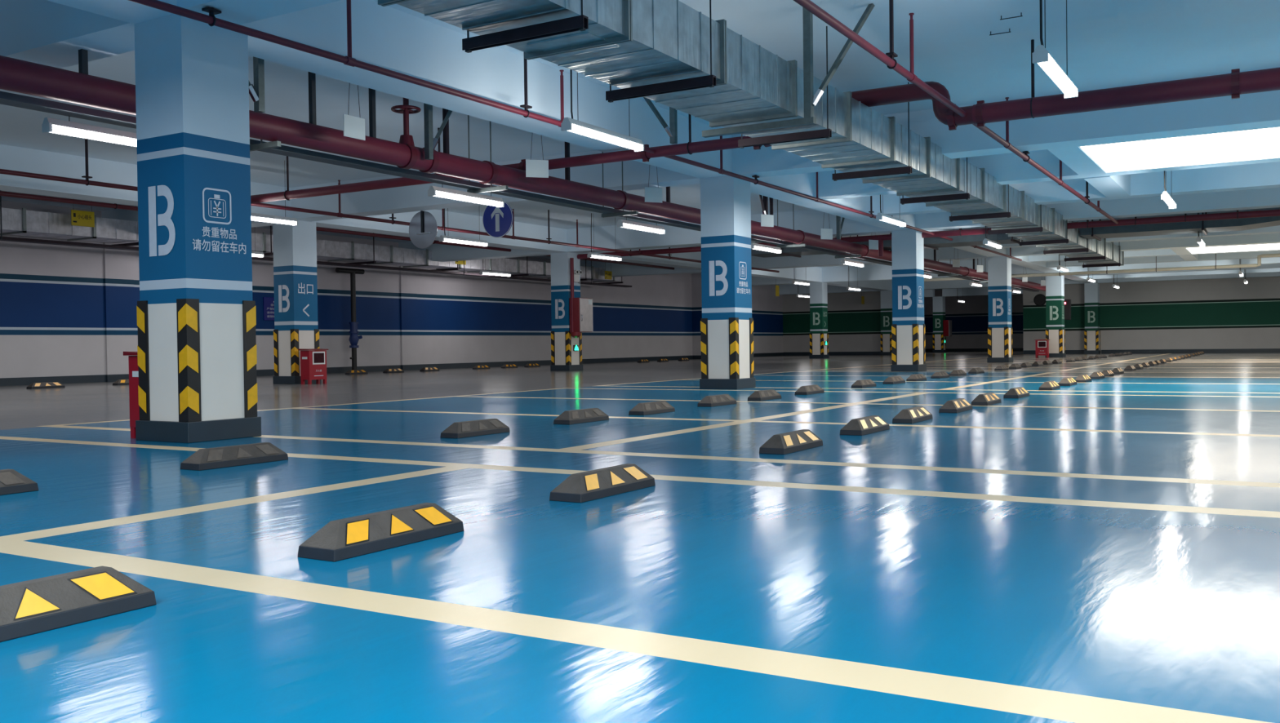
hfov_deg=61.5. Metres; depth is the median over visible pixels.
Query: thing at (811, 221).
beam
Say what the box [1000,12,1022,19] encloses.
bracket
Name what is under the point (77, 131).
diffuser
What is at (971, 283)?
lamp
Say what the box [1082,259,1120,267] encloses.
hanger
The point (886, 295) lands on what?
column
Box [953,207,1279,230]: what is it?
beam
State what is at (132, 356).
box
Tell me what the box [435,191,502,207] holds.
diffuser
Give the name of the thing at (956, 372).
wheel stop
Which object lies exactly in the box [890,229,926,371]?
column
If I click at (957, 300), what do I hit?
lamp
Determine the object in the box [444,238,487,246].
diffuser
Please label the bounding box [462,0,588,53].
hanger
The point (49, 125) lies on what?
lamp
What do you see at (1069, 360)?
wheel stop
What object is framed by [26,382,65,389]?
wheel stop
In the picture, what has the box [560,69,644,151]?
lamp
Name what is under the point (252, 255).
diffuser
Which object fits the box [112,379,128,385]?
wheel stop
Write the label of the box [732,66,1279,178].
beam
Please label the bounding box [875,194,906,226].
lamp
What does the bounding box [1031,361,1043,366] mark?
wheel stop
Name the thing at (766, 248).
diffuser
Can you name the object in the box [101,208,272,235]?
trim
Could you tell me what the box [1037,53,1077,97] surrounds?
diffuser
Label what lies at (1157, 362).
wheel stop
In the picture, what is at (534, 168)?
plate
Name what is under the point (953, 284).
trim
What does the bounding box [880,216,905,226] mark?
diffuser
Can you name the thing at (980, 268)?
plate
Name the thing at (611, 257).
diffuser
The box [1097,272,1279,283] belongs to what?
trim
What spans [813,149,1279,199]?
beam
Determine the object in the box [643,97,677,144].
brace
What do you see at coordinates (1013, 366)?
wheel stop
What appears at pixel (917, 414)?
wheel stop
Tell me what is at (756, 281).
trim
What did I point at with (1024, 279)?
plate
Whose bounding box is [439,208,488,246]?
lamp
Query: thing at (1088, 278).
lamp
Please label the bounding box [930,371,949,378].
wheel stop
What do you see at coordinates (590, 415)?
wheel stop
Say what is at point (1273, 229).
beam
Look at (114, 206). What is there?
pipe
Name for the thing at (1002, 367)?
wheel stop
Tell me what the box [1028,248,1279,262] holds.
beam
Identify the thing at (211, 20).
pipe
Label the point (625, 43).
air duct
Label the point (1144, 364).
wheel stop
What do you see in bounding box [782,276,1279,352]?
wall
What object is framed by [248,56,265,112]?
brace
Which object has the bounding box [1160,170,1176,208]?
lamp
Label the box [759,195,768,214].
brace
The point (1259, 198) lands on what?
beam
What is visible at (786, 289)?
trim
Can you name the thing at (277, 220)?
diffuser
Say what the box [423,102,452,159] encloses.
brace
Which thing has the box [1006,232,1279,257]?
beam
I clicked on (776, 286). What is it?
warning sign
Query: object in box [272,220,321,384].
column
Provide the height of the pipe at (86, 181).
0.680 m
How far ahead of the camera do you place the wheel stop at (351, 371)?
24.38 m
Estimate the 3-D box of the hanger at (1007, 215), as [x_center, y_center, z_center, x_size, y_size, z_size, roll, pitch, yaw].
[4.913,-2.535,15.576,0.860,0.955,0.050,0,1,31]
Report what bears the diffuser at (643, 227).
attached to the lamp at (620, 223)
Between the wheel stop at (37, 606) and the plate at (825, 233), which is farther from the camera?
the plate at (825, 233)
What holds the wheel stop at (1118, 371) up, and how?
on the floor
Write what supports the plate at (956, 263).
hanging from the ceiling
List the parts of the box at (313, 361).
lid, glass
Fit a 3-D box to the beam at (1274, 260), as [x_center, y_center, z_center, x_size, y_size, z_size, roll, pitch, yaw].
[17.072,-3.186,33.065,7.717,0.540,0.420,0,1,31]
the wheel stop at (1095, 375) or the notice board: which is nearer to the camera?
the wheel stop at (1095, 375)
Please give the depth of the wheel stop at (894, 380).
15.03 m
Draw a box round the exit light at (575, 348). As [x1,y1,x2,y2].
[573,345,578,351]
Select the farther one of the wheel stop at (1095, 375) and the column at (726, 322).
the wheel stop at (1095, 375)
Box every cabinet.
[569,257,593,337]
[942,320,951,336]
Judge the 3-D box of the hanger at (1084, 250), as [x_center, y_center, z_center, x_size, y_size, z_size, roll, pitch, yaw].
[8.664,-2.684,21.895,0.860,0.955,0.050,0,1,31]
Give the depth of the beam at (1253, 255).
30.84 m
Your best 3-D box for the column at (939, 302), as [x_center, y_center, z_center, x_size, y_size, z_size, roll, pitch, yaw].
[14.862,-1.833,53.431,0.543,2.775,0.580,0,1,31]
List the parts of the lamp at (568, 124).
power cord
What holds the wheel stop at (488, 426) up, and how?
on the floor
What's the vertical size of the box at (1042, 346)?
0.595 m
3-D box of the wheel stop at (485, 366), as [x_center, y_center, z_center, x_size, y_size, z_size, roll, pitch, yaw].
[-4.172,0.149,28.280,0.150,0.098,0.557,0,1,30]
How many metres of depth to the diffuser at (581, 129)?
9.40 m
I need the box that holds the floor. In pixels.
[0,351,1279,722]
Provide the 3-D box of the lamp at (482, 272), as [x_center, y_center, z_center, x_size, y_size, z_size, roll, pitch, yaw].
[-3.782,-2.677,28.120,0.096,0.856,1.204,0,1,31]
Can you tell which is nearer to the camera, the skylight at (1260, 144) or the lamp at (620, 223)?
the skylight at (1260, 144)
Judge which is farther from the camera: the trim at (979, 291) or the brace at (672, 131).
the trim at (979, 291)
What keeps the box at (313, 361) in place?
on the floor
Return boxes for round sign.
[408,210,437,248]
[482,202,513,237]
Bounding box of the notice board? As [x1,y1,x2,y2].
[262,297,274,320]
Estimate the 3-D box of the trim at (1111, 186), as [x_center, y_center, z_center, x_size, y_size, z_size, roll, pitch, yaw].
[6.790,-2.781,15.594,0.330,0.530,2.350,0,1,31]
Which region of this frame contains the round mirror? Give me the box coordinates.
[1033,293,1045,306]
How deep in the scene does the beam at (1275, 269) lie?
38.00 m
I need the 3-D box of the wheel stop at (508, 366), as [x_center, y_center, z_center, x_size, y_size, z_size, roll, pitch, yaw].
[-3.557,0.124,29.313,0.150,0.098,0.557,0,1,31]
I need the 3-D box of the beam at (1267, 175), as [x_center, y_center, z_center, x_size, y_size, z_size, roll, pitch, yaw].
[7.415,-2.814,16.798,7.717,0.520,0.340,0,1,31]
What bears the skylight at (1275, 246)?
attached to the ceiling
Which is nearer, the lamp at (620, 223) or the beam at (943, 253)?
the lamp at (620, 223)
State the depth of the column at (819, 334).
39.24 m
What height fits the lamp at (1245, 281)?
0.896 m
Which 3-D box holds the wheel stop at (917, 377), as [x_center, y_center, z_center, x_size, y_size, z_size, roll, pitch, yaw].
[4.153,0.239,16.146,0.150,0.098,0.557,0,1,31]
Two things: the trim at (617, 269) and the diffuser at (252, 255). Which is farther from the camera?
the trim at (617, 269)
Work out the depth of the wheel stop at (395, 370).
25.41 m
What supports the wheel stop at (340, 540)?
on the floor
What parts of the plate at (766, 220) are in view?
plate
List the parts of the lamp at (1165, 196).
power cord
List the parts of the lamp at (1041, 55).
power cord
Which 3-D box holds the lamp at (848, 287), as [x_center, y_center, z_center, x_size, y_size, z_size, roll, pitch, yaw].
[7.424,-2.937,37.398,0.096,0.916,1.204,0,1,31]
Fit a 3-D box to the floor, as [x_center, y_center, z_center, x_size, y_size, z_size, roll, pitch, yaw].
[9.585,0.104,23.392,33.400,0.001,74.000,0,1,31]
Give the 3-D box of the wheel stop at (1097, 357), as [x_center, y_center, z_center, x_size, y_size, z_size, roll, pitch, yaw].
[13.702,-0.139,32.227,0.150,0.098,0.557,0,1,30]
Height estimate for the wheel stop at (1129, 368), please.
0.098 m
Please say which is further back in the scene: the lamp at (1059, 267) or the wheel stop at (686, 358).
the wheel stop at (686, 358)
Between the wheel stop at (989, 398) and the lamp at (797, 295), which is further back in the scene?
the lamp at (797, 295)
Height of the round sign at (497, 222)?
0.990 m
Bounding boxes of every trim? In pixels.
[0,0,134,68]
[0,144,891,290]
[47,0,1097,283]
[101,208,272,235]
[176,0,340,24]
[398,240,550,262]
[580,259,701,276]
[751,275,809,285]
[777,284,880,294]
[891,275,1084,290]
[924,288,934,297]
[942,286,1022,297]
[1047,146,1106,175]
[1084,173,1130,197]
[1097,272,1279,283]
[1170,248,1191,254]
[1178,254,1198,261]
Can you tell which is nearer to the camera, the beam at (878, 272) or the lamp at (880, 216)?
the lamp at (880, 216)
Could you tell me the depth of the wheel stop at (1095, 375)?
15.95 m
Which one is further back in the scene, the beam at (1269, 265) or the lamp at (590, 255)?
the beam at (1269, 265)
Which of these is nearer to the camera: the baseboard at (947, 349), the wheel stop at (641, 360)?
the wheel stop at (641, 360)
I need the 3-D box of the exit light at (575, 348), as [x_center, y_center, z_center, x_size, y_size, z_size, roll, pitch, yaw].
[-1.510,-0.318,25.338,0.033,0.140,0.180,0,1,31]
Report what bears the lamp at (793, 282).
hanging from the ceiling
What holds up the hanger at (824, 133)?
hanging from the ceiling
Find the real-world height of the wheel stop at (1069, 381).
0.098 m
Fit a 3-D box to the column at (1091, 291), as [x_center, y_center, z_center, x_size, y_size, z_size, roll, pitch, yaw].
[17.761,-1.690,42.249,0.543,2.775,0.580,0,1,31]
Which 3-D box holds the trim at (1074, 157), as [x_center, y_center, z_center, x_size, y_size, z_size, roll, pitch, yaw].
[5.399,-2.726,13.251,0.330,0.530,2.380,0,1,31]
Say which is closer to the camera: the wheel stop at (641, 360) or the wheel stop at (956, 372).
the wheel stop at (956, 372)
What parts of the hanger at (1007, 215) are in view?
threaded rod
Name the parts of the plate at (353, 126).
plate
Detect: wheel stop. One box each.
[0,469,38,495]
[0,566,156,642]
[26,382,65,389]
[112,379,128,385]
[180,442,288,471]
[297,502,463,562]
[345,369,368,374]
[382,368,404,373]
[419,367,439,371]
[440,418,510,438]
[472,364,489,369]
[501,364,517,368]
[524,363,540,367]
[549,463,655,502]
[553,408,608,424]
[628,400,675,415]
[637,359,649,362]
[657,358,668,361]
[678,357,689,360]
[697,394,737,407]
[747,389,781,400]
[759,429,822,454]
[794,384,824,395]
[840,415,889,435]
[851,379,876,388]
[882,376,905,384]
[892,406,933,423]
[906,373,926,381]
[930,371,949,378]
[938,398,972,413]
[949,369,966,376]
[968,367,984,373]
[971,392,1001,405]
[994,364,1008,370]
[1003,386,1029,398]
[1008,364,1021,368]
[1020,362,1031,367]
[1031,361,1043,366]
[1038,380,1060,391]
[1042,360,1052,364]
[1052,359,1062,364]
[1057,377,1076,386]
[1066,358,1075,362]
[1074,357,1082,360]
[1074,374,1091,382]
[1081,356,1088,359]
[1088,371,1104,379]
[1094,355,1101,359]
[1101,369,1114,377]
[1111,367,1124,374]
[1124,364,1136,371]
[1133,364,1143,368]
[1141,362,1150,367]
[1147,360,1156,365]
[1154,360,1161,364]
[1159,359,1166,363]
[1164,357,1173,361]
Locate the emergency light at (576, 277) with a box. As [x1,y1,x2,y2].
[573,270,582,283]
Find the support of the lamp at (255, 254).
hanging from the ceiling
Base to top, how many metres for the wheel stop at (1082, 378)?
0.098 m
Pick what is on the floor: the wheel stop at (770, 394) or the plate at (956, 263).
the wheel stop at (770, 394)
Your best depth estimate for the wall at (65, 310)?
27.15 m
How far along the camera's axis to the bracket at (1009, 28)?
9.37 m
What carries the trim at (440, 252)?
attached to the wall at (65, 310)
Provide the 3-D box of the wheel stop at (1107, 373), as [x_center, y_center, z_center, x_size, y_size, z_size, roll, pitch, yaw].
[7.419,0.183,17.096,0.150,0.098,0.557,0,1,31]
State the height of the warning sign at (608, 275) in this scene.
0.650 m
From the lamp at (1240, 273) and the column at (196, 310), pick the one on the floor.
the column at (196, 310)
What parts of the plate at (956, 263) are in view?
plate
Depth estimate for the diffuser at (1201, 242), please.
20.82 m
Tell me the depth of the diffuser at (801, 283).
33.31 m
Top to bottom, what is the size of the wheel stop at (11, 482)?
0.098 m
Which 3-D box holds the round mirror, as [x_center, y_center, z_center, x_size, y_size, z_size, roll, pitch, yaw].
[16.045,-2.441,42.906,0.480,0.480,1.050,0,1,31]
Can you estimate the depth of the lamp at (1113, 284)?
38.07 m
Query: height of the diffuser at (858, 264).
0.050 m
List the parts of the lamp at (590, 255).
power cord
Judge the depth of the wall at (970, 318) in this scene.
57.05 m
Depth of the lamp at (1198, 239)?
20.49 m
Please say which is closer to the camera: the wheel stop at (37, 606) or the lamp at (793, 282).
the wheel stop at (37, 606)
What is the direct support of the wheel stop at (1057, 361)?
on the floor
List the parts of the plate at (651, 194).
plate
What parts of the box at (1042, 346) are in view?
glass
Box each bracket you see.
[989,28,1010,35]
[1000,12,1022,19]
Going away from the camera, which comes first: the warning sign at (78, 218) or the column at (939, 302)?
the warning sign at (78, 218)
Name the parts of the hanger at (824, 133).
threaded rod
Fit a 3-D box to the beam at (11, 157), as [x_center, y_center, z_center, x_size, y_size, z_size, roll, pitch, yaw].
[-3.821,-2.746,21.965,0.483,0.540,57.980,0,1,31]
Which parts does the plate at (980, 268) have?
plate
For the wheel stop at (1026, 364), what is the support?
on the floor
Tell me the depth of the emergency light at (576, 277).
25.27 m
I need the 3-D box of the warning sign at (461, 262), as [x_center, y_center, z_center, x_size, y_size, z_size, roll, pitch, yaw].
[-4.621,-2.795,27.685,0.014,0.585,0.400,0,1,31]
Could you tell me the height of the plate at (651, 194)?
0.865 m
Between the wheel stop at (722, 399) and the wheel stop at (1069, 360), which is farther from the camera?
the wheel stop at (1069, 360)
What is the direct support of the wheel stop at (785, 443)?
on the floor
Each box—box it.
[123,351,139,438]
[297,348,328,384]
[1034,339,1049,357]
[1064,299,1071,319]
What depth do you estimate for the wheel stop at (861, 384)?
13.94 m
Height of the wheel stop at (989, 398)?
0.098 m
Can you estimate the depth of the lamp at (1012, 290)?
36.91 m
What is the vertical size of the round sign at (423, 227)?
1.120 m
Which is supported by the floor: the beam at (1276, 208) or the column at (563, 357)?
the column at (563, 357)
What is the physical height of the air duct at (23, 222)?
0.720 m
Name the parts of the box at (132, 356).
lid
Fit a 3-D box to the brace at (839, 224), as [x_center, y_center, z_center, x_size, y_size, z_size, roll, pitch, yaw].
[3.907,-2.714,20.699,0.060,0.764,0.550,0,1,31]
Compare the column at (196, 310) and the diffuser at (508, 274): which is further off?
the diffuser at (508, 274)
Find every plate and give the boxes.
[342,84,365,140]
[525,137,548,177]
[644,166,662,202]
[760,195,773,226]
[820,212,832,239]
[868,240,878,249]
[952,248,959,267]
[976,258,983,272]
[1022,276,1027,281]
[1040,278,1045,285]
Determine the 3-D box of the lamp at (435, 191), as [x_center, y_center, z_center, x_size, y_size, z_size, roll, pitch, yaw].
[-1.924,-1.859,12.009,0.096,0.151,1.204,0,1,31]
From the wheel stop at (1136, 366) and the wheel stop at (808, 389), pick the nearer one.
the wheel stop at (808, 389)
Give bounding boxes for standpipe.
[335,267,364,369]
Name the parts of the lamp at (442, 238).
power cord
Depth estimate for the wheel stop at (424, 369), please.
26.48 m
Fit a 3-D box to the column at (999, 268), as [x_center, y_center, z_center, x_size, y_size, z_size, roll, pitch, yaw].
[9.455,-1.361,28.258,0.543,2.775,0.580,0,1,31]
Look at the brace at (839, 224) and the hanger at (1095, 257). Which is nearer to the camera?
the brace at (839, 224)
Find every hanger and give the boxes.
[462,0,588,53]
[605,0,715,102]
[737,26,831,148]
[832,82,911,181]
[900,157,969,204]
[949,184,1010,222]
[987,204,1043,235]
[1018,232,1068,245]
[1043,220,1088,254]
[1064,238,1106,262]
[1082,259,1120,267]
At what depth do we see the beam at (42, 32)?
7.66 m
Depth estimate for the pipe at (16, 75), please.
10.41 m
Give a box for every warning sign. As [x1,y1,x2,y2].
[71,205,94,227]
[455,260,466,264]
[604,266,612,279]
[775,279,778,296]
[861,296,864,304]
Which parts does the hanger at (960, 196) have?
threaded rod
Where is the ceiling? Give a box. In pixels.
[0,0,1279,290]
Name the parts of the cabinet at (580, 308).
door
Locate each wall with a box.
[0,200,782,377]
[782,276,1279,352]
[924,290,1022,349]
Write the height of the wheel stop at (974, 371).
0.098 m
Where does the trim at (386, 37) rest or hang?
attached to the ceiling
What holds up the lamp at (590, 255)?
hanging from the ceiling
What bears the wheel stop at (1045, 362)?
on the floor
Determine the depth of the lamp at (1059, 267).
28.07 m
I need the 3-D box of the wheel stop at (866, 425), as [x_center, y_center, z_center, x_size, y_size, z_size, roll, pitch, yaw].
[1.490,0.418,7.115,0.150,0.098,0.557,0,1,31]
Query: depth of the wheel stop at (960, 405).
8.93 m
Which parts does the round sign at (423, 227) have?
post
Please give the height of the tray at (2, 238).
0.050 m
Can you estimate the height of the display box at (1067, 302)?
2.000 m
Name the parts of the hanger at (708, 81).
threaded rod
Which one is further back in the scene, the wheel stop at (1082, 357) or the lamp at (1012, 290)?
the lamp at (1012, 290)
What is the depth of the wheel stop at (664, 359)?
36.54 m
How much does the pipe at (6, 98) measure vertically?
0.980 m
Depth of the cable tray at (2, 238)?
24.00 m
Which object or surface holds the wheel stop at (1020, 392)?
on the floor
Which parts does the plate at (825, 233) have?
plate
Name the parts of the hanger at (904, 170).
threaded rod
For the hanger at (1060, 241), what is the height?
0.955 m
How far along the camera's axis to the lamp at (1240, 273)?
31.38 m
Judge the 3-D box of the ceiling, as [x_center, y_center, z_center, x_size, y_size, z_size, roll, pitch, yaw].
[9.542,-3.296,23.337,33.400,0.200,74.000,0,1,31]
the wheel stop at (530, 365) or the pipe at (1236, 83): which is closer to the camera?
the pipe at (1236, 83)
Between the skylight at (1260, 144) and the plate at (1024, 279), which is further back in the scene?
the plate at (1024, 279)
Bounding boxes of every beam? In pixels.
[290,150,700,222]
[566,209,891,253]
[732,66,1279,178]
[751,247,987,270]
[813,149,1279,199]
[822,259,1045,282]
[871,161,1279,215]
[915,187,1279,230]
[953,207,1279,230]
[982,225,1279,248]
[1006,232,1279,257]
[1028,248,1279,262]
[1046,250,1279,267]
[1061,257,1279,272]
[1075,263,1279,275]
[1087,267,1279,279]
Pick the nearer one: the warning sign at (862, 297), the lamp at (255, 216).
the lamp at (255, 216)
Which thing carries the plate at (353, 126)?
hanging from the ceiling
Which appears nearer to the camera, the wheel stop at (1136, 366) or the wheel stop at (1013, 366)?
the wheel stop at (1136, 366)
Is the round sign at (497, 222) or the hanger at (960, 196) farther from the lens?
the round sign at (497, 222)
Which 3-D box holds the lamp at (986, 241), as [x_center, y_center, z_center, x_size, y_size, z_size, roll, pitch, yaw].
[6.809,-2.672,20.787,0.096,0.896,1.204,0,1,31]
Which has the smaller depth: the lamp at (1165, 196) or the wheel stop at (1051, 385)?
the wheel stop at (1051, 385)
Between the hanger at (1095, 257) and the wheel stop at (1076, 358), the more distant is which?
the wheel stop at (1076, 358)
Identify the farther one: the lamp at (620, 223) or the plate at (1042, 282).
the plate at (1042, 282)
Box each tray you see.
[0,190,631,287]
[0,235,631,287]
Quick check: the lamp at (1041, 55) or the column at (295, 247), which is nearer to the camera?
the lamp at (1041, 55)
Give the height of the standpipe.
2.508 m
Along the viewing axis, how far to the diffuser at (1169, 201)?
14.47 m
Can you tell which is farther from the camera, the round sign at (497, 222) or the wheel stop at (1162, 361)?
the wheel stop at (1162, 361)
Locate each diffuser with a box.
[51,124,136,146]
[251,216,296,225]
[251,253,262,257]
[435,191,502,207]
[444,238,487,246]
[483,272,510,276]
[568,124,642,151]
[591,254,621,261]
[622,223,664,234]
[754,245,781,253]
[795,282,808,284]
[844,261,863,266]
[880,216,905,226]
[986,241,1001,248]
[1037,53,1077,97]
[1164,195,1176,208]
[1197,240,1204,246]
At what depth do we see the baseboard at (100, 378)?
27.08 m
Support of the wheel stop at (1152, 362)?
on the floor
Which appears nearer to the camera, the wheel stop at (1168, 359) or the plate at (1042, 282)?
the wheel stop at (1168, 359)
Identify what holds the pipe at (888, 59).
hanging from the ceiling
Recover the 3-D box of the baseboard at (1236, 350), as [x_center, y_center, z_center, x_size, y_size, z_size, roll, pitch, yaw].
[20.530,-0.390,40.919,32.470,0.150,0.030,0,1,31]
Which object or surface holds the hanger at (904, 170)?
hanging from the ceiling
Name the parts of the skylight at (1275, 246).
frame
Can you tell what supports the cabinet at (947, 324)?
attached to the column at (939, 302)
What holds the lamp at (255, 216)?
hanging from the ceiling
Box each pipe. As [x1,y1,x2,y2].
[0,48,1045,291]
[0,90,1039,292]
[0,137,779,272]
[0,191,674,269]
[128,0,1022,261]
[250,39,1279,204]
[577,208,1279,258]
[793,0,1119,224]
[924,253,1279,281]
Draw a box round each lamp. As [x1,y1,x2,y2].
[41,115,136,146]
[251,160,297,226]
[251,234,264,257]
[427,186,504,207]
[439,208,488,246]
[479,259,511,276]
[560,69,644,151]
[586,213,622,261]
[616,217,665,234]
[751,242,782,253]
[791,267,809,285]
[795,284,809,297]
[840,258,864,267]
[846,265,860,290]
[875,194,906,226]
[924,273,931,278]
[955,299,964,302]
[968,281,982,286]
[982,226,1001,248]
[1011,288,1020,293]
[1031,0,1078,98]
[1057,254,1068,271]
[1086,275,1095,282]
[1111,282,1119,288]
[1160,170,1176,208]
[1195,213,1204,246]
[1238,258,1243,276]
[1243,269,1247,284]
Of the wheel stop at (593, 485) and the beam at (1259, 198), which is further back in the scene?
the beam at (1259, 198)
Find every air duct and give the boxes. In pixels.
[0,207,622,284]
[377,0,1279,266]
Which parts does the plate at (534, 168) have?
plate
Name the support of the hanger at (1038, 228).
hanging from the ceiling
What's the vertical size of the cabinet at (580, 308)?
1.860 m
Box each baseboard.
[0,352,783,386]
[783,348,1279,355]
[925,348,1023,351]
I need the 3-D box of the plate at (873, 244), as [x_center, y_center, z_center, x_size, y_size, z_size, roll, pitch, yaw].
[4.662,-2.672,21.480,0.250,0.865,0.008,-1,1,-31]
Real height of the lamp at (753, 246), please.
0.151 m
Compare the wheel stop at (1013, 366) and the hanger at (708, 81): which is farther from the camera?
the wheel stop at (1013, 366)
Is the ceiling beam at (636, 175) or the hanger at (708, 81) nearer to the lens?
the hanger at (708, 81)
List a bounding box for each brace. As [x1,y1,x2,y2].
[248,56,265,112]
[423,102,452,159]
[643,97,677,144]
[702,3,874,137]
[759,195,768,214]
[836,215,844,239]
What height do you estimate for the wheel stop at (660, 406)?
0.098 m
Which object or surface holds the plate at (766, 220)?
hanging from the ceiling
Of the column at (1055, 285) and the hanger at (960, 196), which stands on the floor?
the column at (1055, 285)
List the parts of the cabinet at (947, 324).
door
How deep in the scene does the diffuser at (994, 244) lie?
20.82 m
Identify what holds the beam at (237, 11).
attached to the ceiling
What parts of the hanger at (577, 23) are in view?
threaded rod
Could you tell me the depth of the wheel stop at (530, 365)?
30.13 m
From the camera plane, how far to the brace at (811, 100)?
8.62 m
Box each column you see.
[133,13,261,443]
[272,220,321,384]
[550,252,582,370]
[699,175,755,389]
[808,282,829,358]
[880,290,892,355]
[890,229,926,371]
[932,296,946,352]
[986,256,1013,363]
[1044,271,1066,357]
[1084,282,1101,354]
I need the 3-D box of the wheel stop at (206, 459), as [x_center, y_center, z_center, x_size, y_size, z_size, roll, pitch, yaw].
[-2.105,0.487,5.606,0.150,0.098,0.557,0,1,31]
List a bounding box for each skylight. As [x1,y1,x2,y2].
[1078,126,1279,173]
[1186,243,1279,253]
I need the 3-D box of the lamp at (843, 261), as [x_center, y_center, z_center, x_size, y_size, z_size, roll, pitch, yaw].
[4.516,-2.114,22.859,0.096,0.151,1.204,0,1,31]
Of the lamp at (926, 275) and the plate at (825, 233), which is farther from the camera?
the lamp at (926, 275)

